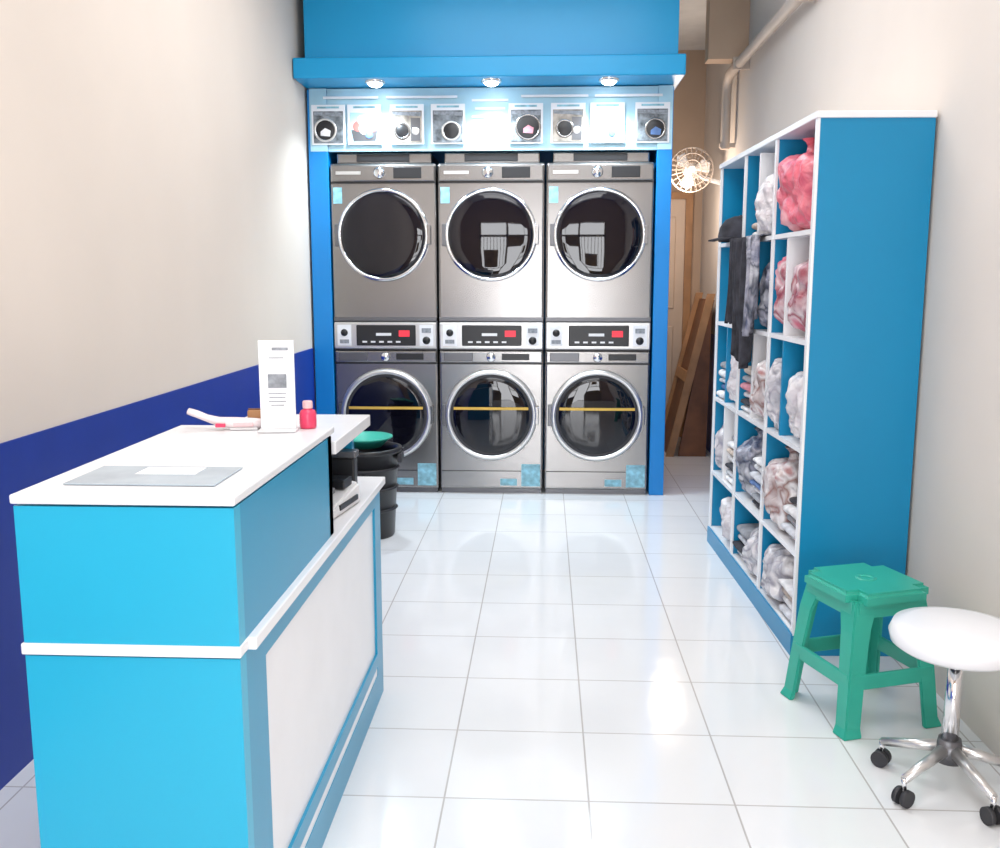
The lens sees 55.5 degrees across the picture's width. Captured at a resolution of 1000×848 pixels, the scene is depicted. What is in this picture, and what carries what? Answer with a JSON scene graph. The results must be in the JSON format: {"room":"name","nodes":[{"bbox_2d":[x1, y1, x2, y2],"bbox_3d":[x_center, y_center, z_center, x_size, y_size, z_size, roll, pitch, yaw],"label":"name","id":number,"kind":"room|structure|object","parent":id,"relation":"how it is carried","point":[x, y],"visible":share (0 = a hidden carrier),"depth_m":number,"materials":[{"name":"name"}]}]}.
{"room":"laundry","nodes":[
{"label":"laundry","id":0,"kind":"room"},
{"bbox_2d":[0,0,315,442],"bbox_3d":[-1.421,-0.798,3.551,0.120,3.350,10.320,0,9,3],"label":"wall","id":1,"kind":"structure","parent":0,"point":[155,216],"depth_m":3.62,"materials":[{"name":"beige paint"}]},
{"bbox_2d":[0,348,314,789],"bbox_3d":[-1.415,0.565,2.536,0.006,0.967,7.700,0,9,3],"label":"wall stripe","id":2,"kind":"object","parent":1,"relation":"attached to","point":[29,460],"depth_m":2.96,"materials":[{"name":"blue paint"}]},
{"bbox_2d":[0,437,999,847],"bbox_3d":[0.083,0.933,3.646,3.140,0.100,10.520,0,9,3],"label":"floor","id":3,"kind":"structure","parent":0,"point":[561,670],"depth_m":3.17,"materials":[{"name":"white tile"}]},
{"bbox_2d":[9,414,384,847],"bbox_3d":[-0.638,0.528,2.528,0.427,1.042,1.510,0,9,3],"label":"counter","id":4,"kind":"object","parent":3,"relation":"on","point":[204,664],"depth_m":1.79,"materials":[{"name":"laminate"}]},
{"bbox_2d":[63,466,242,485],"bbox_3d":[-0.675,0.101,1.866,0.290,0.004,0.170,0,9,3],"label":"mat","id":5,"kind":"object","parent":4,"relation":"on","point":[104,475],"visible":1,"depth_m":1.85,"materials":[{"name":"paper"}]},
{"bbox_2d":[187,408,260,429],"bbox_3d":[-0.683,-0.015,2.445,0.233,0.056,0.072,-3,9,-16],"label":"barcode scanner","id":6,"kind":"object","parent":4,"relation":"on","point":[234,423],"visible":0.82,"depth_m":2.42,"materials":[{"name":"white plastic"}]},
{"bbox_2d":[247,408,260,417],"bbox_3d":[-0.633,-0.017,2.482,0.047,0.048,0.035,0,9,3],"label":"box","id":7,"kind":"object","parent":4,"relation":"on","point":[252,412],"visible":0.32,"depth_m":2.46,"materials":[{"name":"brown cardboard"}]},
{"bbox_2d":[257,340,299,432],"bbox_3d":[-0.563,-0.096,2.400,0.096,0.230,0.065,-1,9,-3],"label":"table sign","id":8,"kind":"object","parent":4,"relation":"on","point":[275,357],"visible":1,"depth_m":2.40,"materials":[{"name":"white plastic"}]},
{"bbox_2d":[299,400,316,428],"bbox_3d":[-0.498,-0.025,2.461,0.044,0.071,0.044,0,9,3],"label":"bottle","id":9,"kind":"object","parent":4,"relation":"on","point":[307,415],"visible":1,"depth_m":2.45,"materials":[{"name":"plastic"}]},
{"bbox_2d":[247,414,369,453],"bbox_3d":[-0.612,0.024,2.768,0.380,0.035,0.500,0,9,3],"label":"shelf","id":10,"kind":"object","parent":4,"relation":"attached to","point":[346,427],"depth_m":2.81,"materials":[{"name":"white laminate"}]},
{"bbox_2d":[332,449,358,483],"bbox_3d":[-0.520,0.150,2.940,0.160,0.140,0.060,0,9,3],"label":"storage box","id":11,"kind":"object","parent":4,"relation":"on","point":[344,463],"visible":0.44,"depth_m":2.91,"materials":[{"name":"black plastic"}]},
{"bbox_2d":[332,475,359,518],"bbox_3d":[-0.508,0.206,2.751,0.142,0.087,0.240,2,9,11],"label":"terminal","id":12,"kind":"object","parent":4,"relation":"on","point":[346,494],"visible":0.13,"depth_m":2.77,"materials":[{"name":"white plastic"}]},
{"bbox_2d":[357,441,403,539],"bbox_3d":[-0.741,0.372,5.310,0.404,0.500,0.390,0,9,3],"label":"trash bin","id":13,"kind":"object","parent":3,"relation":"on","point":[383,461],"visible":0.44,"depth_m":5.20,"materials":[{"name":"black plastic"}]},
{"bbox_2d":[354,431,392,448],"bbox_3d":[-0.756,0.094,5.268,0.320,0.058,0.320,0,9,3],"label":"bowl","id":14,"kind":"object","parent":13,"relation":"in","point":[366,439],"visible":0.65,"depth_m":5.26,"materials":[{"name":"plastic"}]},
{"bbox_2d":[334,320,440,491],"bbox_3d":[-0.734,-0.159,6.630,0.682,1.146,0.771,0,9,3],"label":"washing machine","id":15,"kind":"object","parent":3,"relation":"on","point":[388,372],"visible":0.8,"depth_m":6.25,"materials":[{"name":"metal"}]},
{"bbox_2d":[330,153,438,320],"bbox_3d":[-0.734,-1.254,6.467,0.682,1.068,0.758,0,9,3],"label":"dryer","id":16,"kind":"object","parent":15,"relation":"on","point":[384,206],"visible":0.96,"depth_m":6.10,"materials":[{"name":"metal"}]},
{"bbox_2d":[337,153,438,165],"bbox_3d":[-0.729,-1.747,6.385,0.610,0.068,0.630,0,9,3],"label":"vent","id":17,"kind":"object","parent":16,"relation":"attached to","point":[342,158],"depth_m":6.08,"materials":[{"name":"black plastic"}]},
{"bbox_2d":[293,0,685,494],"bbox_3d":[-0.046,-1.235,6.386,2.345,3.348,1.180,0,9,3],"label":"surround","id":18,"kind":"object","parent":3,"relation":"on","point":[348,43],"visible":0.42,"depth_m":5.73,"materials":[{"name":"blue paint"}]},
{"bbox_2d":[365,79,384,87],"bbox_3d":[-0.761,-2.072,5.794,0.124,0.038,0.124,0,9,3],"label":"recessed light","id":19,"kind":"object","parent":18,"relation":"attached to","point":[375,83],"visible":1,"depth_m":5.76,"materials":[{"name":"white glass"}]},
{"bbox_2d":[309,85,672,151],"bbox_3d":[-0.065,-1.921,5.987,2.285,0.385,0.058,0,9,3],"label":"menu sign","id":20,"kind":"object","parent":18,"relation":"attached to","point":[590,118],"visible":1,"depth_m":5.98,"materials":[{"name":"plastic"}]},
{"bbox_2d":[313,111,343,142],"bbox_3d":[-1.087,-1.881,6.021,0.190,0.195,0.004,0,9,3],"label":"picture","id":21,"kind":"object","parent":20,"relation":"attached to","point":[328,126],"depth_m":6.02},
{"bbox_2d":[351,130,377,140],"bbox_3d":[-0.858,-1.827,6.015,0.170,0.070,0.001,0,9,3],"label":"tub","id":22,"kind":"object","parent":20,"relation":"in","point":[357,136],"depth_m":6.02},
{"bbox_2d":[350,112,378,141],"bbox_3d":[-0.858,-1.877,6.011,0.180,0.180,0.004,0,9,3],"label":"picture","id":23,"kind":"object","parent":20,"relation":"attached to","point":[364,126],"depth_m":6.01},
{"bbox_2d":[392,111,421,142],"bbox_3d":[-0.588,-1.877,5.998,0.190,0.195,0.004,0,9,3],"label":"picture","id":24,"kind":"object","parent":20,"relation":"attached to","point":[406,125],"depth_m":5.99},
{"bbox_2d":[433,110,462,141],"bbox_3d":[-0.328,-1.875,5.986,0.190,0.195,0.004,0,9,3],"label":"picture","id":25,"kind":"object","parent":20,"relation":"attached to","point":[447,124],"depth_m":5.98},
{"bbox_2d":[511,110,540,141],"bbox_3d":[0.161,-1.872,5.963,0.190,0.195,0.004,0,9,3],"label":"picture","id":26,"kind":"object","parent":20,"relation":"attached to","point":[525,124],"depth_m":5.96},
{"bbox_2d":[553,109,582,141],"bbox_3d":[0.426,-1.870,5.951,0.190,0.195,0.004,0,9,3],"label":"picture","id":27,"kind":"object","parent":20,"relation":"attached to","point":[567,123],"depth_m":5.95},
{"bbox_2d":[594,128,620,139],"bbox_3d":[0.670,-1.816,5.944,0.170,0.070,0.001,0,9,3],"label":"tub","id":28,"kind":"object","parent":20,"relation":"in","point":[599,134],"depth_m":5.95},
{"bbox_2d":[593,110,621,140],"bbox_3d":[0.671,-1.866,5.940,0.180,0.180,0.004,0,9,3],"label":"picture","id":29,"kind":"object","parent":20,"relation":"attached to","point":[607,124],"depth_m":5.94},
{"bbox_2d":[637,108,667,140],"bbox_3d":[0.950,-1.866,5.926,0.190,0.195,0.004,0,9,3],"label":"picture","id":30,"kind":"object","parent":20,"relation":"attached to","point":[652,123],"depth_m":5.92},
{"bbox_2d":[481,78,501,86],"bbox_3d":[-0.052,-2.067,5.761,0.124,0.038,0.124,0,9,3],"label":"recessed light","id":31,"kind":"object","parent":18,"relation":"attached to","point":[491,82],"visible":1,"depth_m":5.72,"materials":[{"name":"white glass"}]},
{"bbox_2d":[599,77,618,84],"bbox_3d":[0.657,-2.062,5.728,0.124,0.038,0.124,0,9,3],"label":"recessed light","id":32,"kind":"object","parent":18,"relation":"attached to","point":[605,80],"visible":1,"depth_m":5.69,"materials":[{"name":"white glass"}]},
{"bbox_2d":[439,319,543,492],"bbox_3d":[-0.042,-0.154,6.598,0.682,1.146,0.771,0,9,3],"label":"washing machine","id":33,"kind":"object","parent":3,"relation":"on","point":[491,372],"visible":0.99,"depth_m":6.23,"materials":[{"name":"metal"}]},
{"bbox_2d":[438,152,544,320],"bbox_3d":[-0.042,-1.249,6.435,0.682,1.068,0.758,0,9,3],"label":"dryer","id":34,"kind":"object","parent":33,"relation":"on","point":[491,205],"visible":1,"depth_m":6.07,"materials":[{"name":"metal"}]},
{"bbox_2d":[444,152,539,162],"bbox_3d":[-0.037,-1.742,6.352,0.610,0.068,0.630,0,9,3],"label":"vent","id":35,"kind":"object","parent":34,"relation":"attached to","point":[491,157],"depth_m":6.05,"materials":[{"name":"black plastic"}]},
{"bbox_2d":[544,320,650,493],"bbox_3d":[0.650,-0.149,6.566,0.682,1.146,0.771,0,9,3],"label":"washing machine","id":36,"kind":"object","parent":3,"relation":"on","point":[597,373],"visible":0.98,"depth_m":6.20,"materials":[{"name":"metal"}]},
{"bbox_2d":[545,152,654,320],"bbox_3d":[0.651,-1.244,6.403,0.682,1.068,0.758,0,9,3],"label":"dryer","id":37,"kind":"object","parent":36,"relation":"on","point":[600,205],"visible":1,"depth_m":6.04,"materials":[{"name":"metal"}]},
{"bbox_2d":[552,152,649,162],"bbox_3d":[0.655,-1.737,6.320,0.610,0.068,0.630,0,9,3],"label":"vent","id":38,"kind":"object","parent":37,"relation":"attached to","point":[558,157],"depth_m":6.01,"materials":[{"name":"black plastic"}]},
{"bbox_2d":[664,292,714,456],"bbox_3d":[1.525,-0.424,7.839,0.350,1.300,0.610,0,9,3],"label":"wooden board","id":39,"kind":"object","parent":3,"relation":"on","point":[691,376],"visible":0.93,"depth_m":7.62,"materials":[{"name":"brown wood"}]},
{"bbox_2d":[707,110,937,655],"bbox_3d":[1.271,-0.227,4.263,0.534,2.004,1.622,0,9,1],"label":"cubby shelf","id":40,"kind":"object","parent":3,"relation":"on","point":[857,353],"depth_m":3.50,"materials":[{"name":"blue laminate"}]},
{"bbox_2d":[714,424,723,469],"bbox_3d":[1.296,0.111,4.992,0.342,0.313,0.217,0,9,1],"label":"laundry bag","id":41,"kind":"object","parent":40,"relation":"on","point":[718,446],"visible":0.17,"depth_m":4.96,"materials":[{"name":"white fabric"}]},
{"bbox_2d":[716,361,725,398],"bbox_3d":[1.304,-0.228,4.940,0.313,0.200,0.183,0,9,1],"label":"folded clothes","id":42,"kind":"object","parent":40,"relation":"on","point":[721,393],"visible":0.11,"depth_m":4.97,"materials":[{"name":"white fabric"}]},
{"bbox_2d":[719,497,731,539],"bbox_3d":[1.291,0.478,4.806,0.359,0.265,0.294,0,9,1],"label":"laundry bag","id":43,"kind":"object","parent":40,"relation":"on","point":[726,503],"visible":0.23,"depth_m":4.77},
{"bbox_2d":[725,436,733,483],"bbox_3d":[1.305,0.187,4.732,0.317,0.242,0.232,0,9,1],"label":"folded clothes","id":44,"kind":"object","parent":40,"relation":"on","point":[730,451],"visible":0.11,"depth_m":4.78,"materials":[{"name":"white fabric"}]},
{"bbox_2d":[726,355,736,401],"bbox_3d":[1.292,-0.253,4.667,0.340,0.332,0.249,0,9,1],"label":"laundry bag","id":45,"kind":"object","parent":40,"relation":"on","point":[731,383],"visible":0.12,"depth_m":4.65,"materials":[{"name":"white fabric"}]},
{"bbox_2d":[732,523,758,555],"bbox_3d":[1.294,0.572,4.531,0.321,0.164,0.213,0,9,1],"label":"folded clothes","id":46,"kind":"object","parent":40,"relation":"on","point":[745,530],"visible":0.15,"depth_m":4.55,"materials":[{"name":"white fabric"}]},
{"bbox_2d":[740,366,750,412],"bbox_3d":[1.297,-0.158,4.418,0.318,0.221,0.194,0,9,1],"label":"folded clothes","id":47,"kind":"object","parent":40,"relation":"on","point":[746,385],"visible":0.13,"depth_m":4.44,"materials":[{"name":"white fabric"}]},
{"bbox_2d":[724,233,771,368],"bbox_3d":[1.166,-0.551,4.298,0.212,0.590,0.512,0,9,1],"label":"clothes","id":48,"kind":"object","parent":40,"relation":"on","point":[744,255],"visible":0.93,"depth_m":4.22,"materials":[{"name":"fabric"}]},
{"bbox_2d":[735,427,762,494],"bbox_3d":[1.286,0.184,4.459,0.355,0.332,0.269,0,9,1],"label":"laundry bag","id":49,"kind":"object","parent":40,"relation":"on","point":[751,448],"visible":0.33,"depth_m":4.41,"materials":[{"name":"grey fabric"}]},
{"bbox_2d":[741,527,758,575],"bbox_3d":[1.282,0.560,4.278,0.354,0.265,0.318,0,9,1],"label":"laundry bag","id":50,"kind":"object","parent":40,"relation":"on","point":[750,550],"visible":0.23,"depth_m":4.27,"materials":[{"name":"white fabric"}]},
{"bbox_2d":[752,208,756,234],"bbox_3d":[1.324,-0.921,4.309,0.318,0.162,0.177,0,9,1],"label":"folded clothes","id":51,"kind":"object","parent":40,"relation":"on","point":[754,226],"visible":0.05,"depth_m":4.37,"materials":[{"name":"white fabric"}]},
{"bbox_2d":[749,457,761,508],"bbox_3d":[1.292,0.271,4.218,0.316,0.233,0.233,0,9,1],"label":"folded clothes","id":52,"kind":"object","parent":40,"relation":"on","point":[756,475],"visible":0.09,"depth_m":4.26,"materials":[{"name":"white fabric"}]},
{"bbox_2d":[749,360,765,416],"bbox_3d":[1.275,-0.176,4.138,0.357,0.342,0.273,0,9,1],"label":"laundry bag","id":53,"kind":"object","parent":40,"relation":"on","point":[756,400],"visible":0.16,"depth_m":4.12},
{"bbox_2d":[757,262,769,327],"bbox_3d":[1.286,-0.577,4.079,0.346,0.351,0.252,0,9,1],"label":"laundry bag","id":54,"kind":"object","parent":40,"relation":"on","point":[762,310],"visible":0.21,"depth_m":4.07,"materials":[{"name":"grey fabric"}]},
{"bbox_2d":[754,174,773,232],"bbox_3d":[1.267,-0.949,3.996,0.369,0.313,0.244,0,9,1],"label":"laundry bag","id":55,"kind":"object","parent":40,"relation":"on","point":[763,203],"visible":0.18,"depth_m":3.98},
{"bbox_2d":[765,358,781,429],"bbox_3d":[1.275,-0.140,3.906,0.362,0.342,0.202,0,9,1],"label":"laundry bag","id":56,"kind":"object","parent":40,"relation":"on","point":[772,395],"visible":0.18,"depth_m":3.89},
{"bbox_2d":[760,544,793,601],"bbox_3d":[1.268,0.602,3.971,0.341,0.275,0.323,0,9,1],"label":"laundry bag","id":57,"kind":"object","parent":40,"relation":"on","point":[778,562],"visible":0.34,"depth_m":3.88,"materials":[{"name":"white fabric"}]},
{"bbox_2d":[773,256,786,323],"bbox_3d":[1.288,-0.545,3.844,0.346,0.361,0.187,0,9,1],"label":"laundry bag","id":58,"kind":"object","parent":40,"relation":"on","point":[780,272],"visible":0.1,"depth_m":3.84,"materials":[{"name":"pink fabric"}]},
{"bbox_2d":[762,446,798,530],"bbox_3d":[1.266,0.264,3.912,0.354,0.342,0.320,0,9,1],"label":"laundry bag","id":59,"kind":"object","parent":40,"relation":"on","point":[780,476],"visible":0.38,"depth_m":3.85,"materials":[{"name":"beige fabric"}]},
{"bbox_2d":[778,578,792,622],"bbox_3d":[1.277,0.704,3.731,0.313,0.147,0.233,0,9,1],"label":"folded clothes","id":60,"kind":"object","parent":40,"relation":"on","point":[786,609],"visible":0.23,"depth_m":3.77,"materials":[{"name":"fabric"}]},
{"bbox_2d":[781,497,796,539],"bbox_3d":[1.278,0.381,3.681,0.319,0.181,0.207,0,9,1],"label":"folded clothes","id":61,"kind":"object","parent":40,"relation":"on","point":[791,509],"visible":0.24,"depth_m":3.71,"materials":[{"name":"white fabric"}]},
{"bbox_2d":[785,371,802,437],"bbox_3d":[1.277,-0.084,3.638,0.355,0.313,0.294,0,9,1],"label":"laundry bag","id":62,"kind":"object","parent":40,"relation":"on","point":[793,395],"visible":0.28,"depth_m":3.62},
{"bbox_2d":[776,137,814,231],"bbox_3d":[1.259,-0.914,3.647,0.347,0.351,0.470,0,9,1],"label":"laundry bag","id":63,"kind":"object","parent":40,"relation":"on","point":[795,172],"visible":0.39,"depth_m":3.59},
{"bbox_2d":[787,259,808,331],"bbox_3d":[1.274,-0.498,3.570,0.345,0.351,0.296,0,9,1],"label":"laundry bag","id":64,"kind":"object","parent":40,"relation":"on","point":[797,304],"visible":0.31,"depth_m":3.58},
{"bbox_2d":[780,563,940,740],"bbox_3d":[1.198,0.727,3.145,0.365,0.460,0.365,-2,9,-16],"label":"plastic stool","id":65,"kind":"object","parent":3,"relation":"on","point":[864,594],"visible":0.99,"depth_m":3.03,"materials":[{"name":"green plastic"}]},
{"bbox_2d":[870,606,999,825],"bbox_3d":[1.263,0.791,2.645,0.407,0.488,0.401,-3,9,-17],"label":"stool","id":66,"kind":"object","parent":3,"relation":"on","point":[958,640],"visible":1,"depth_m":2.60,"materials":[{"name":"white vinyl"},{"name":"chrome"},{"name":"black rubber"}]},
{"bbox_2d":[671,50,706,405],"bbox_3d":[0.328,-1.566,8.515,2.900,3.350,0.120,0,9,3],"label":"wall","id":67,"kind":"structure","parent":0,"point":[690,93],"depth_m":8.24,"materials":[{"name":"paint"}]},
{"bbox_2d":[671,192,693,436],"bbox_3d":[1.363,-0.956,8.464,0.640,2.160,0.070,0,9,3],"label":"door frame","id":68,"kind":"structure","parent":67,"relation":"attached to","point":[689,202],"depth_m":8.34,"materials":[{"name":"brown wood"}]},
{"bbox_2d":[678,0,706,49],"bbox_3d":[0.088,-2.491,3.216,3.140,0.100,10.320,0,9,3],"label":"ceiling","id":69,"kind":"structure","parent":0,"point":[692,13],"depth_m":7.31,"materials":[{"name":"paint"}]},
{"bbox_2d":[700,0,999,755],"bbox_3d":[1.596,-0.776,3.410,0.120,3.350,10.320,0,9,3],"label":"wall","id":70,"kind":"structure","parent":0,"point":[943,56],"depth_m":3.29,"materials":[{"name":"beige paint"}]},
{"bbox_2d":[672,147,720,192],"bbox_3d":[1.511,-1.949,7.300,0.429,0.339,0.170,0,9,3],"label":"wall fan","id":71,"kind":"object","parent":70,"relation":"attached to","point":[690,171],"visible":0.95,"depth_m":7.26,"materials":[{"name":"white plastic"}]},
{"bbox_2d":[706,334,714,452],"bbox_3d":[1.690,-0.108,6.887,0.006,0.967,3.390,0,9,3],"label":"trim","id":72,"kind":"structure","parent":70,"relation":"attached to","point":[712,343],"depth_m":7.81,"materials":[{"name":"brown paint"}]},
{"bbox_2d":[705,0,749,63],"bbox_3d":[1.560,-2.724,6.519,0.270,0.450,0.150,0,9,3],"label":"beam","id":73,"kind":"structure","parent":70,"relation":"attached to","point":[727,21],"depth_m":6.45,"materials":[{"name":"paint"}]},
{"bbox_2d":[719,0,815,149],"bbox_3d":[1.508,-1.802,3.830,0.110,0.550,6.254,0,9,3],"label":"pipe","id":74,"kind":"object","parent":70,"relation":"attached to","point":[742,62],"visible":1,"depth_m":6.31,"materials":[{"name":"paint"}]},
{"bbox_3d":[1.073,-0.958,8.477,0.060,2.160,0.070,0,9,3],"label":"door frame","id":75,"kind":"structure","parent":0,"visible":0},
{"bbox_2d":[668,199,685,382],"bbox_3d":[1.363,-0.932,8.472,0.520,2.090,0.040,0,9,3],"label":"leaf","id":76,"kind":"object","parent":75,"relation":"attached to","point":[678,206],"visible":0.26,"depth_m":8.39,"materials":[{"name":"brown wood"}]},
{"bbox_2d":[665,326,672,410],"bbox_3d":[1.362,-0.479,8.520,0.360,0.800,0.015,0,9,3],"label":"panel","id":77,"kind":"object","parent":76,"relation":"attached to","point":[670,328],"visible":0.24,"depth_m":8.49,"materials":[{"name":"brown wood"}]},
{"bbox_2d":[668,217,675,308],"bbox_3d":[1.362,-1.418,8.374,0.360,0.800,0.015,0,9,3],"label":"panel","id":78,"kind":"object","parent":76,"relation":"attached to","point":[673,219],"visible":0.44,"depth_m":8.36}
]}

